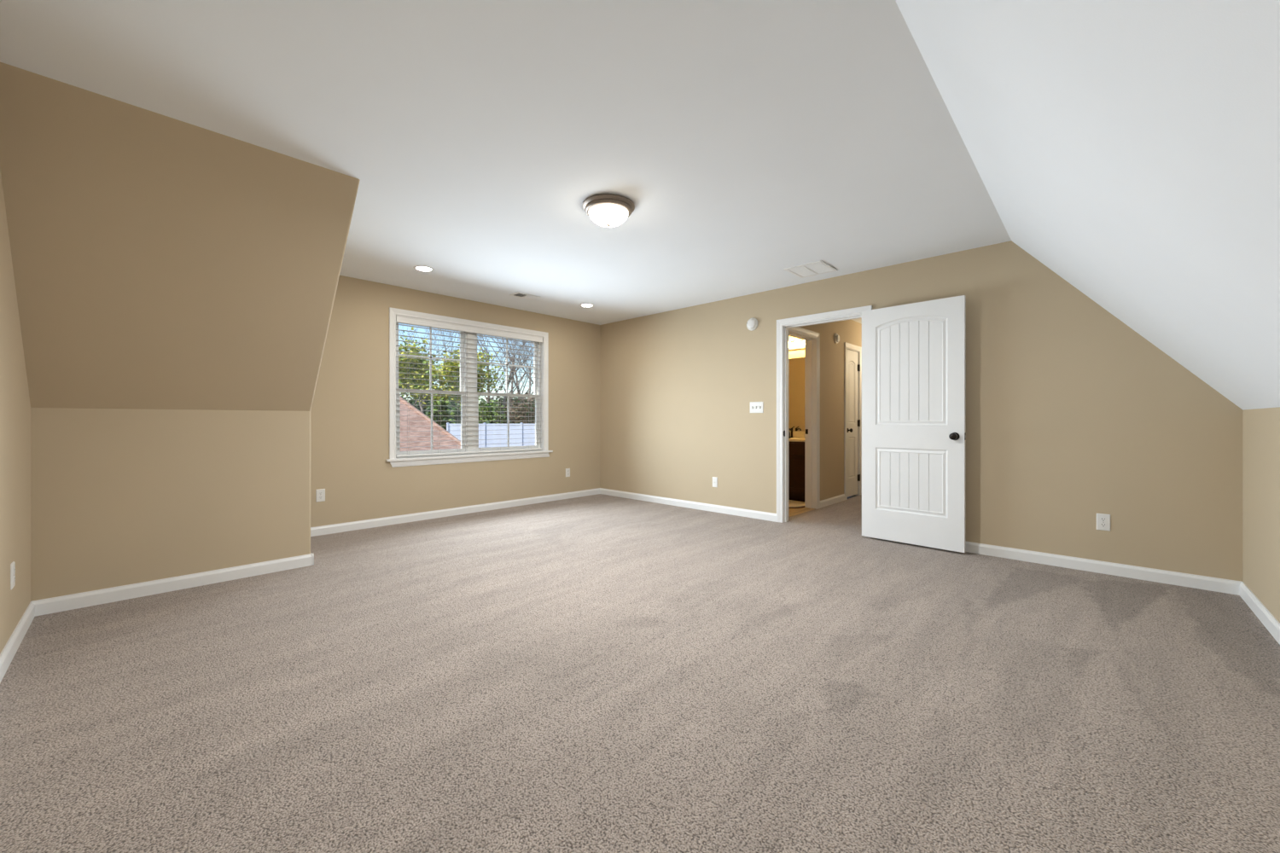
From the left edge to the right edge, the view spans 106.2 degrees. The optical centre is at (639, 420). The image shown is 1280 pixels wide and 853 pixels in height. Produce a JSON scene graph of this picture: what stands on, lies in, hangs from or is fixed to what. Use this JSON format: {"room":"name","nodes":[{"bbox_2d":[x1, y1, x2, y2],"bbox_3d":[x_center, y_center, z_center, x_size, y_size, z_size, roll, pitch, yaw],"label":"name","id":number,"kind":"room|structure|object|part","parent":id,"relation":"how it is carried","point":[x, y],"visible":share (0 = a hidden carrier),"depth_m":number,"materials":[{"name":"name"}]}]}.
{"room":"empty attic room","nodes":[
{"label":"empty attic room","id":0,"kind":"room"},
{"bbox_2d":[0,168,30,653],"bbox_3d":[-1.978,-0.188,1.262,6.115,2.500,0.120,0,0,44],"label":"wall","id":1,"kind":"structure","parent":0,"point":[14,398],"depth_m":2.21,"materials":[{"name":"beige paint"}]},
{"bbox_2d":[10,561,15,590],"bbox_3d":[-2.870,0.710,2.201,0.070,0.115,0.009,0,0,44],"label":"wall outlet","id":2,"kind":"object","parent":1,"relation":"attached to","point":[13,564],"visible":1,"depth_m":2.19,"materials":[{"name":"white plastic"}]},
{"bbox_2d":[0,601,34,683],"bbox_3d":[-1.548,1.023,0.944,4.814,0.088,0.014,0,0,44],"label":"baseboard","id":3,"kind":"structure","parent":1,"relation":"attached to","point":[8,654],"depth_m":2.21,"materials":[{"name":"white paint"}]},
{"bbox_2d":[30,407,310,601],"bbox_3d":[-2.897,0.497,3.104,0.120,1.130,1.279,0,0,44],"label":"wall","id":4,"kind":"structure","parent":0,"point":[119,497],"depth_m":2.96,"materials":[{"name":"beige paint"}]},
{"bbox_2d":[32,553,314,616],"bbox_3d":[-2.844,1.023,3.063,0.014,0.088,1.293,0,0,44],"label":"baseboard","id":5,"kind":"structure","parent":4,"relation":"attached to","point":[43,607],"depth_m":2.96,"materials":[{"name":"white paint"}]},
{"bbox_2d":[0,62,360,411],"bbox_3d":[-2.490,-0.723,2.716,1.245,1.310,1.279,0,0,44],"label":"wall","id":6,"kind":"structure","parent":0,"point":[160,261],"depth_m":2.52,"materials":[{"name":"beige paint"}]},
{"bbox_2d":[310,275,600,527],"bbox_3d":[-2.008,-0.158,5.553,0.150,2.440,4.000,0,0,44],"label":"wall","id":7,"kind":"structure","parent":0,"point":[350,410],"depth_m":4.98,"materials":[{"name":"beige paint"}]},
{"bbox_2d":[315,488,325,502],"bbox_3d":[-2.954,0.695,4.445,0.009,0.115,0.070,0,0,44],"label":"wall outlet","id":8,"kind":"object","parent":7,"relation":"attached to","point":[320,494],"visible":1,"depth_m":4.44,"materials":[{"name":"white plastic"}]},
{"bbox_2d":[310,488,600,536],"bbox_3d":[-1.861,1.023,5.588,0.014,0.088,3.747,0,0,44],"label":"baseboard","id":9,"kind":"structure","parent":7,"relation":"attached to","point":[329,529],"depth_m":5.24,"materials":[{"name":"white paint"}]},
{"bbox_2d":[385,307,552,467],"bbox_3d":[-1.910,-0.333,5.627,0.190,1.625,2.027,0,0,44],"label":"window","id":10,"kind":"structure","parent":7,"relation":"attached to","point":[541,384],"depth_m":5.54,"materials":[{"name":"white paint"}]},
{"bbox_3d":[-2.307,-0.676,5.295,0.030,0.764,0.751,0,0,44],"label":"sash","id":11,"kind":"part","parent":10,"relation":"part of","materials":[{"name":"white plastic"}]},
{"bbox_3d":[-2.283,0.022,5.272,0.030,0.707,0.751,0,0,44],"label":"sash","id":12,"kind":"part","parent":10,"relation":"part of","materials":[{"name":"white plastic"}]},
{"bbox_3d":[-2.294,-0.341,5.282,0.080,1.469,0.795,0,0,44],"label":"frame","id":13,"kind":"part","parent":10,"relation":"part of","materials":[{"name":"white plastic"}]},
{"bbox_3d":[-1.877,0.406,5.596,0.100,0.023,2.027,0,0,44],"label":"sill","id":14,"kind":"part","parent":10,"relation":"part of","materials":[{"name":"white paint"}]},
{"bbox_3d":[-1.656,-0.676,5.977,0.030,0.764,0.875,0,0,44],"label":"sash","id":15,"kind":"part","parent":10,"relation":"part of","materials":[{"name":"white plastic"}]},
{"bbox_3d":[-1.633,0.022,5.955,0.030,0.707,0.875,0,0,44],"label":"sash","id":16,"kind":"part","parent":10,"relation":"part of","materials":[{"name":"white plastic"}]},
{"bbox_3d":[-1.643,-0.341,5.965,0.080,1.469,0.919,0,0,44],"label":"frame","id":17,"kind":"part","parent":10,"relation":"part of","materials":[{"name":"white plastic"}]},
{"bbox_2d":[395,315,543,457],"bbox_3d":[-1.897,-0.349,5.599,0.066,1.455,1.796,0,0,44],"label":"window blind","id":18,"kind":"object","parent":7,"relation":"attached to","point":[401,319],"visible":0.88,"depth_m":5.48,"materials":[{"name":"white paint"}]},
{"bbox_3d":[-2.432,-0.338,5.046,0.055,1.400,0.002,0,0,44],"label":"ladder cord","id":19,"kind":"part","parent":18,"relation":"part of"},
{"bbox_3d":[-2.052,-0.338,5.444,0.055,1.400,0.002,0,0,44],"label":"ladder cord","id":20,"kind":"part","parent":18,"relation":"part of","materials":[{"name":"white fabric"}]},
{"bbox_3d":[-1.901,0.368,5.602,0.052,0.020,1.784,0,0,44],"label":"rail","id":21,"kind":"part","parent":18,"relation":"part of","materials":[{"name":"white paint"}]},
{"bbox_3d":[-1.700,-0.338,5.813,0.055,1.400,0.002,0,0,44],"label":"ladder cord","id":22,"kind":"part","parent":18,"relation":"part of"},
{"bbox_3d":[-1.404,-0.338,6.124,0.055,1.400,0.002,0,0,44],"label":"ladder cord","id":23,"kind":"part","parent":18,"relation":"part of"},
{"bbox_2d":[565,468,570,477],"bbox_3d":[-0.977,0.710,6.519,0.009,0.115,0.070,0,0,44],"label":"wall outlet","id":24,"kind":"object","parent":7,"relation":"attached to","point":[567,470],"visible":1,"depth_m":6.51,"materials":[{"name":"white plastic"}]},
{"bbox_2d":[0,0,1011,325],"bbox_3d":[0.454,-1.438,4.709,4.878,0.120,8.466,0,0,44],"label":"ceiling","id":25,"kind":"structure","parent":0,"point":[749,142],"depth_m":2.23,"materials":[{"name":"white paint"}]},
{"bbox_2d":[413,265,434,272],"bbox_3d":[-1.961,-1.375,4.359,0.176,0.006,0.176,0,0,44],"label":"recessed light","id":26,"kind":"object","parent":25,"relation":"in","point":[421,268],"visible":1,"depth_m":4.34,"materials":[{"name":"white glass"}]},
{"bbox_2d":[509,291,540,300],"bbox_3d":[-1.270,-1.374,5.313,0.174,0.007,0.290,0,0,44],"label":"ceiling vent","id":27,"kind":"object","parent":25,"relation":"in","point":[519,294],"visible":1,"depth_m":5.30,"materials":[{"name":"white metal"}]},
{"bbox_2d":[579,303,593,307],"bbox_3d":[-0.635,-1.375,5.747,0.176,0.006,0.176,0,0,44],"label":"recessed light","id":28,"kind":"object","parent":25,"relation":"in","point":[580,305],"visible":1,"depth_m":5.72,"materials":[{"name":"white glass"}]},
{"bbox_2d":[581,193,634,226],"bbox_3d":[-0.201,-1.309,3.078,0.336,0.137,0.336,0,0,44],"label":"ceiling light","id":29,"kind":"object","parent":25,"relation":"attached to","point":[606,210],"visible":1,"depth_m":2.99,"materials":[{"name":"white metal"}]},
{"bbox_3d":[-0.201,-1.296,3.078,0.257,0.084,0.257,0,0,44],"label":"lamp shade","id":30,"kind":"part","parent":29,"relation":"part of","materials":[{"name":"white glass"}]},
{"bbox_2d":[783,260,837,278],"bbox_3d":[1.554,-1.373,4.379,0.350,0.009,0.364,0,0,44],"label":"ceiling vent","id":31,"kind":"object","parent":25,"relation":"in","point":[818,267],"visible":1,"depth_m":4.36,"materials":[{"name":"white metal"}]},
{"bbox_2d":[0,494,1279,852],"bbox_3d":[0.929,1.062,4.322,5.900,0.001,8.330,0,0,44],"label":"floor","id":32,"kind":"structure","parent":0,"point":[599,673],"depth_m":1.77,"materials":[{"name":"beige carpet"}]},
{"bbox_2d":[788,336,804,431],"bbox_3d":[1.947,-0.158,7.144,1.880,2.440,0.100,0,0,44],"label":"wall","id":33,"kind":"structure","parent":0,"point":[798,353],"depth_m":6.82,"materials":[{"name":"beige paint"}]},
{"bbox_2d":[788,340,804,350],"bbox_3d":[2.161,-1.061,6.774,0.600,0.113,0.140,0,0,44],"label":"vanity light","id":34,"kind":"object","parent":33,"relation":"attached to","point":[796,345],"visible":0.38,"depth_m":6.74,"materials":[{"name":"white glass"}]},
{"bbox_2d":[788,357,804,431],"bbox_3d":[2.151,-0.364,6.876,1.205,1.037,0.006,0,0,44],"label":"wall mirror","id":35,"kind":"object","parent":33,"relation":"attached to","point":[796,366],"visible":0.29,"depth_m":6.81,"materials":[{"name":"beige mirror"}]},
{"bbox_2d":[788,500,815,517],"bbox_3d":[1.370,1.065,6.444,2.010,0.014,1.710,0,0,44],"label":"floor","id":36,"kind":"structure","parent":0,"point":[792,512],"depth_m":5.63,"materials":[{"name":"beige plastic"}]},
{"bbox_2d":[788,426,804,501],"bbox_3d":[1.959,0.571,6.674,1.213,0.975,0.564,0,0,44],"label":"bathroom vanity","id":37,"kind":"object","parent":36,"relation":"on","point":[796,442],"visible":0.2,"depth_m":6.24,"materials":[{"name":"brown wood"}]},
{"bbox_3d":[2.061,0.372,6.205,0.376,0.150,0.022,0,0,44],"label":"drawer","id":38,"kind":"part","parent":37,"relation":"part of","materials":[{"name":"brown wood"}]},
{"bbox_2d":[788,431,804,442],"bbox_3d":[1.960,0.217,6.675,1.213,0.120,0.560,0,0,44],"label":"countertop","id":39,"kind":"structure","parent":37,"relation":"on","point":[795,434],"depth_m":6.73,"materials":[{"name":"beige stone"}]},
{"bbox_2d":[788,426,794,437],"bbox_3d":[2.107,0.165,6.736,0.071,0.164,0.176,0,0,44],"label":"faucet","id":40,"kind":"object","parent":39,"relation":"on","point":[792,433],"depth_m":6.77,"materials":[{"name":"brown metal"}]},
{"bbox_3d":[2.060,0.697,6.204,0.379,0.473,0.024,0,0,44],"label":"cabinet door","id":41,"kind":"part","parent":37,"relation":"part of","materials":[{"name":"brown wood"}]},
{"bbox_2d":[788,500,804,508],"bbox_3d":[1.699,1.046,6.144,0.860,0.024,0.510,0,0,44],"label":"bath rug","id":42,"kind":"object","parent":36,"relation":"on","point":[792,504],"visible":0.34,"depth_m":5.90,"materials":[{"name":"beige fabric"}]},
{"bbox_2d":[799,320,861,500],"bbox_3d":[2.525,-0.158,6.289,0.135,2.440,3.080,0,0,44],"label":"wall","id":43,"kind":"structure","parent":0,"point":[849,331],"depth_m":6.11,"materials":[{"name":"beige paint"}]},
{"bbox_2d":[788,326,820,509],"bbox_3d":[1.810,0.006,5.527,0.154,2.112,0.872,0,0,44],"label":"door frame","id":44,"kind":"structure","parent":43,"relation":"attached to","point":[811,339],"depth_m":5.78,"materials":[{"name":"white paint"}]},
{"bbox_2d":[820,494,845,508],"bbox_3d":[2.442,1.023,6.094,0.014,0.088,0.817,0,0,44],"label":"baseboard","id":45,"kind":"structure","parent":43,"relation":"attached to","point":[834,500],"depth_m":6.08,"materials":[{"name":"white paint"}]},
{"bbox_2d":[833,332,839,343],"bbox_3d":[2.536,-1.053,6.175,0.040,0.140,0.140,0,0,44],"label":"smoke detector","id":46,"kind":"object","parent":43,"relation":"attached to","point":[836,337],"visible":1,"depth_m":6.14,"materials":[{"name":"white plastic"}]},
{"bbox_2d":[843,342,861,500],"bbox_3d":[2.886,0.011,6.656,0.153,2.102,0.608,0,0,44],"label":"door frame","id":47,"kind":"structure","parent":43,"relation":"attached to","point":[846,346],"depth_m":6.49,"materials":[{"name":"white paint"}]},
{"bbox_2d":[847,349,860,497],"bbox_3d":[2.942,0.040,6.620,0.102,2.000,0.489,0,0,44],"label":"door","id":48,"kind":"structure","parent":43,"relation":"in","point":[853,368],"depth_m":6.66,"materials":[{"name":"white paint"}]},
{"bbox_2d":[600,240,1242,581],"bbox_3d":[1.583,-0.188,4.976,6.145,2.500,0.120,0,0,44],"label":"wall","id":49,"kind":"structure","parent":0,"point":[1073,416],"depth_m":3.69,"materials":[{"name":"beige paint"}]},
{"bbox_2d":[599,488,776,522],"bbox_3d":[0.427,1.023,5.986,2.777,0.088,0.014,0,0,44],"label":"baseboard","id":50,"kind":"structure","parent":49,"relation":"attached to","point":[712,508],"depth_m":5.75,"materials":[{"name":"white paint"}]},
{"bbox_2d":[712,477,717,487],"bbox_3d":[0.866,0.717,5.567,0.070,0.115,0.014,0,0,44],"label":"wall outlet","id":51,"kind":"object","parent":49,"relation":"attached to","point":[714,479],"visible":1,"depth_m":5.57,"materials":[{"name":"white plastic"}]},
{"bbox_2d":[746,317,758,331],"bbox_3d":[1.213,-1.046,5.218,0.140,0.140,0.040,0,0,44],"label":"smoke detector","id":52,"kind":"object","parent":49,"relation":"attached to","point":[752,324],"visible":1,"depth_m":5.20,"materials":[{"name":"white plastic"}]},
{"bbox_2d":[750,401,763,413],"bbox_3d":[1.255,-0.139,5.192,0.165,0.120,0.020,0,0,44],"label":"light switch","id":53,"kind":"object","parent":49,"relation":"attached to","point":[755,407],"visible":1,"depth_m":5.19,"materials":[{"name":"white plastic"}]},
{"bbox_2d":[776,305,872,523],"bbox_3d":[1.818,0.006,4.752,0.942,2.112,0.156,0,0,44],"label":"door frame","id":54,"kind":"structure","parent":49,"relation":"attached to","point":[782,325],"depth_m":5.00,"materials":[{"name":"white paint"}]},
{"bbox_2d":[861,295,965,552],"bbox_3d":[2.287,0.029,4.072,0.156,2.030,0.807,0,0,-44],"label":"door","id":55,"kind":"structure","parent":49,"relation":"attached to","point":[914,434],"depth_m":4.03,"materials":[{"name":"white paint"}]},
{"bbox_3d":[2.484,0.127,3.804,0.068,0.064,0.064,0,0,-44],"label":"knob","id":56,"kind":"part","parent":55,"relation":"part of","materials":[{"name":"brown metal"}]},
{"bbox_2d":[965,541,1241,595],"bbox_3d":[2.882,1.023,3.646,2.130,0.088,0.014,0,0,44],"label":"baseboard","id":57,"kind":"structure","parent":49,"relation":"attached to","point":[1205,583],"depth_m":3.30,"materials":[{"name":"white paint"}]},
{"bbox_2d":[1096,513,1110,531],"bbox_3d":[3.213,0.707,3.333,0.070,0.115,0.009,0,0,44],"label":"wall outlet","id":58,"kind":"object","parent":49,"relation":"attached to","point":[1102,520],"visible":1,"depth_m":3.33,"materials":[{"name":"white plastic"}]},
{"bbox_2d":[1099,523,1106,527],"bbox_3d":[3.211,0.727,3.331,0.033,0.027,0.003,0,0,44],"label":"receptacle","id":59,"kind":"object","parent":58,"relation":"attached to","point":[1102,525],"depth_m":3.33,"materials":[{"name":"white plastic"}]},
{"bbox_2d":[1099,517,1106,521],"bbox_3d":[3.211,0.688,3.331,0.033,0.027,0.003,0,0,44],"label":"receptacle","id":60,"kind":"object","parent":58,"relation":"attached to","point":[1101,519],"depth_m":3.33,"materials":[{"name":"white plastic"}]},
{"bbox_2d":[895,0,1279,410],"bbox_3d":[1.531,-0.722,1.423,1.217,1.552,5.196,0,0,44],"label":"ceiling","id":61,"kind":"structure","parent":0,"point":[1131,148],"depth_m":1.40,"materials":[{"name":"white paint"}]},
{"bbox_2d":[1242,407,1279,622],"bbox_3d":[1.932,0.489,1.019,0.120,1.145,5.126,0,0,44],"label":"wall","id":62,"kind":"structure","parent":0,"point":[1260,427],"depth_m":2.58,"materials":[{"name":"beige paint"}]},
{"bbox_2d":[1239,581,1279,645],"bbox_3d":[1.918,1.023,1.102,0.014,0.088,5.026,0,0,44],"label":"baseboard","id":63,"kind":"structure","parent":62,"relation":"attached to","point":[1270,622],"depth_m":2.54,"materials":[{"name":"white paint"}]},
{"label":"outside","id":64,"kind":"structure","parent":0,"visible":0},
{"bbox_3d":[-17.946,2.137,95.795,153.584,3.850,121.230,0,0,44],"label":"ground","id":65,"kind":"structure","parent":64,"visible":0},
{"bbox_2d":[400,388,419,409],"bbox_3d":[-17.731,-0.269,34.406,4.563,4.254,4.150,0,0,44],"label":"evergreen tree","id":66,"kind":"object","parent":65,"relation":"on","point":[410,402],"visible":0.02,"depth_m":34.55,"materials":[{"name":"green plant"}]},
{"bbox_2d":[405,392,439,415],"bbox_3d":[-26.359,-0.901,58.228,7.946,5.577,6.662,0,0,44],"label":"bushy tree","id":67,"kind":"object","parent":65,"relation":"on","point":[416,405],"visible":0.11,"depth_m":57.16,"materials":[{"name":"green plant"}]},
{"bbox_2d":[398,326,453,407],"bbox_3d":[-19.456,-2.620,38.643,7.304,8.778,6.765,0,0,31],"label":"leafy tree","id":68,"kind":"object","parent":65,"relation":"on","point":[410,376],"visible":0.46,"depth_m":38.21,"materials":[{"name":"green plant"}]},
{"bbox_2d":[398,323,459,413],"bbox_3d":[-22.311,-4.543,46.532,9.699,12.240,9.618,0,0,11],"label":"bare tree","id":69,"kind":"object","parent":65,"relation":"on","point":[435,337],"visible":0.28,"depth_m":46.85,"materials":[{"name":"grey plant"}]},
{"bbox_2d":[400,396,460,451],"bbox_3d":[-10.488,1.497,17.606,9.903,5.131,9.967,0,0,44],"label":"roof","id":70,"kind":"object","parent":65,"relation":"on","point":[441,435],"visible":0.06,"depth_m":16.28,"materials":[{"name":"red"}]},
{"bbox_2d":[422,395,460,430],"bbox_3d":[-14.036,-0.092,35.352,4.289,3.820,4.136,0,0,44],"label":"evergreen tree","id":71,"kind":"object","parent":65,"relation":"on","point":[453,408],"visible":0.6,"depth_m":34.65,"materials":[{"name":"green plant"}]},
{"bbox_2d":[410,328,485,404],"bbox_3d":[-19.189,-6.250,51.650,11.100,15.558,10.292,0,0,44],"label":"bare tree","id":72,"kind":"object","parent":65,"relation":"on","point":[434,328],"visible":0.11,"depth_m":49.66,"materials":[{"name":"grey plant"}]},
{"bbox_2d":[409,343,511,406],"bbox_3d":[-14.888,-2.546,39.228,6.254,8.554,7.180,0,0,44],"label":"leafy tree","id":73,"kind":"object","parent":65,"relation":"on","point":[480,381],"visible":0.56,"depth_m":38.25,"materials":[{"name":"green plant"}]},
{"bbox_2d":[441,331,492,376],"bbox_3d":[-17.130,-6.555,47.731,6.632,16.326,9.647,0,0,-41],"label":"bare tree","id":74,"kind":"object","parent":65,"relation":"on","point":[454,331],"visible":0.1,"depth_m":47.37,"materials":[{"name":"grey plant"}]},
{"bbox_2d":[445,334,530,401],"bbox_3d":[-13.241,-6.091,43.989,8.654,15.503,6.186,0,0,-22],"label":"bare tree","id":75,"kind":"object","parent":65,"relation":"on","point":[488,397],"visible":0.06,"depth_m":43.37,"materials":[{"name":"grey plant"}]},
{"bbox_2d":[446,422,535,448],"bbox_3d":[-6.450,0.987,31.000,12.100,1.710,0.201,0,0,0],"label":"vinyl fence","id":76,"kind":"object","parent":65,"relation":"on","point":[520,437],"visible":0.21,"depth_m":30.99,"materials":[{"name":"white plastic"}]},
{"bbox_3d":[-12.400,0.987,31.000,0.176,1.710,0.176,0,0,28],"label":"post","id":77,"kind":"part","parent":76,"relation":"part of","materials":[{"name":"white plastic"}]},
{"bbox_3d":[-11.210,0.987,31.000,2.250,1.550,0.060,0,0,0],"label":"panel","id":78,"kind":"part","parent":76,"relation":"part of","materials":[{"name":"white plastic"}]},
{"bbox_3d":[-10.020,0.987,31.000,0.176,1.710,0.176,0,0,28],"label":"post","id":79,"kind":"part","parent":76,"relation":"part of","materials":[{"name":"white plastic"}]},
{"bbox_3d":[-8.830,0.987,31.000,2.250,1.550,0.060,0,0,0],"label":"panel","id":80,"kind":"part","parent":76,"relation":"part of","materials":[{"name":"white plastic"}]},
{"bbox_3d":[-7.640,0.987,31.000,0.176,1.710,0.176,0,0,-28],"label":"post","id":81,"kind":"part","parent":76,"relation":"part of","materials":[{"name":"white plastic"}]},
{"bbox_3d":[-6.450,0.987,31.000,2.250,1.550,0.060,0,0,0],"label":"panel","id":82,"kind":"part","parent":76,"relation":"part of","materials":[{"name":"white plastic"}]},
{"bbox_2d":[478,397,511,424],"bbox_3d":[-11.496,-0.147,35.973,4.472,3.915,3.998,0,0,44],"label":"evergreen tree","id":83,"kind":"object","parent":65,"relation":"on","point":[487,417],"visible":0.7,"depth_m":35.01,"materials":[{"name":"green plant"}]},
{"bbox_2d":[482,386,525,424],"bbox_3d":[-17.503,-1.132,58.506,6.928,6.162,7.118,0,0,-30],"label":"bushy tree","id":84,"kind":"object","parent":65,"relation":"on","point":[516,398],"visible":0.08,"depth_m":57.25,"materials":[{"name":"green plant"}]},
{"bbox_2d":[477,336,531,401],"bbox_3d":[-15.344,-7.041,50.128,11.020,17.148,5.772,0,0,-27],"label":"bare tree","id":85,"kind":"object","parent":65,"relation":"on","point":[481,336],"visible":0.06,"depth_m":50.54,"materials":[{"name":"grey plant"}]},
{"bbox_2d":[482,335,533,422],"bbox_3d":[-12.382,-5.713,46.550,9.613,14.672,4.948,0,0,-10],"label":"bare tree","id":86,"kind":"object","parent":65,"relation":"on","point":[511,381],"visible":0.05,"depth_m":46.17,"materials":[{"name":"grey plant"}]},
{"bbox_2d":[489,336,533,404],"bbox_3d":[-10.381,-5.259,42.537,8.375,13.806,7.686,0,0,-1],"label":"bare tree","id":87,"kind":"object","parent":65,"relation":"on","point":[512,359],"visible":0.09,"depth_m":42.93,"materials":[{"name":"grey plant"}]},
{"bbox_2d":[490,336,533,413],"bbox_3d":[-9.918,-4.660,40.592,8.246,12.736,5.986,0,0,-40],"label":"bare tree","id":88,"kind":"object","parent":65,"relation":"on","point":[504,404],"visible":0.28,"depth_m":40.46,"materials":[{"name":"grey plant"}]},
{"bbox_2d":[492,337,533,402],"bbox_3d":[-10.148,-4.138,41.479,5.194,11.748,6.701,0,0,-23],"label":"bare tree","id":89,"kind":"object","parent":65,"relation":"on","point":[497,337],"visible":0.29,"depth_m":40.31,"materials":[{"name":"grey plant"}]},
{"bbox_2d":[496,343,533,383],"bbox_3d":[-9.333,-7.201,46.250,7.491,17.601,9.916,0,0,32],"label":"bare tree","id":90,"kind":"object","parent":65,"relation":"on","point":[520,343],"visible":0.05,"depth_m":45.59,"materials":[{"name":"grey plant"}]},
{"bbox_2d":[504,392,535,424],"bbox_3d":[-8.302,-0.170,36.223,4.058,3.958,3.928,0,0,44],"label":"bushy tree","id":91,"kind":"object","parent":65,"relation":"on","point":[520,415],"visible":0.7,"depth_m":35.43,"materials":[{"name":"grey plant"}]},
{"bbox_2d":[514,392,535,404],"bbox_3d":[-13.949,-0.738,60.026,6.948,5.494,6.812,0,0,29],"label":"bushy tree","id":92,"kind":"object","parent":65,"relation":"on","point":[532,398],"visible":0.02,"depth_m":58.90,"materials":[{"name":"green plant"}]}
]}

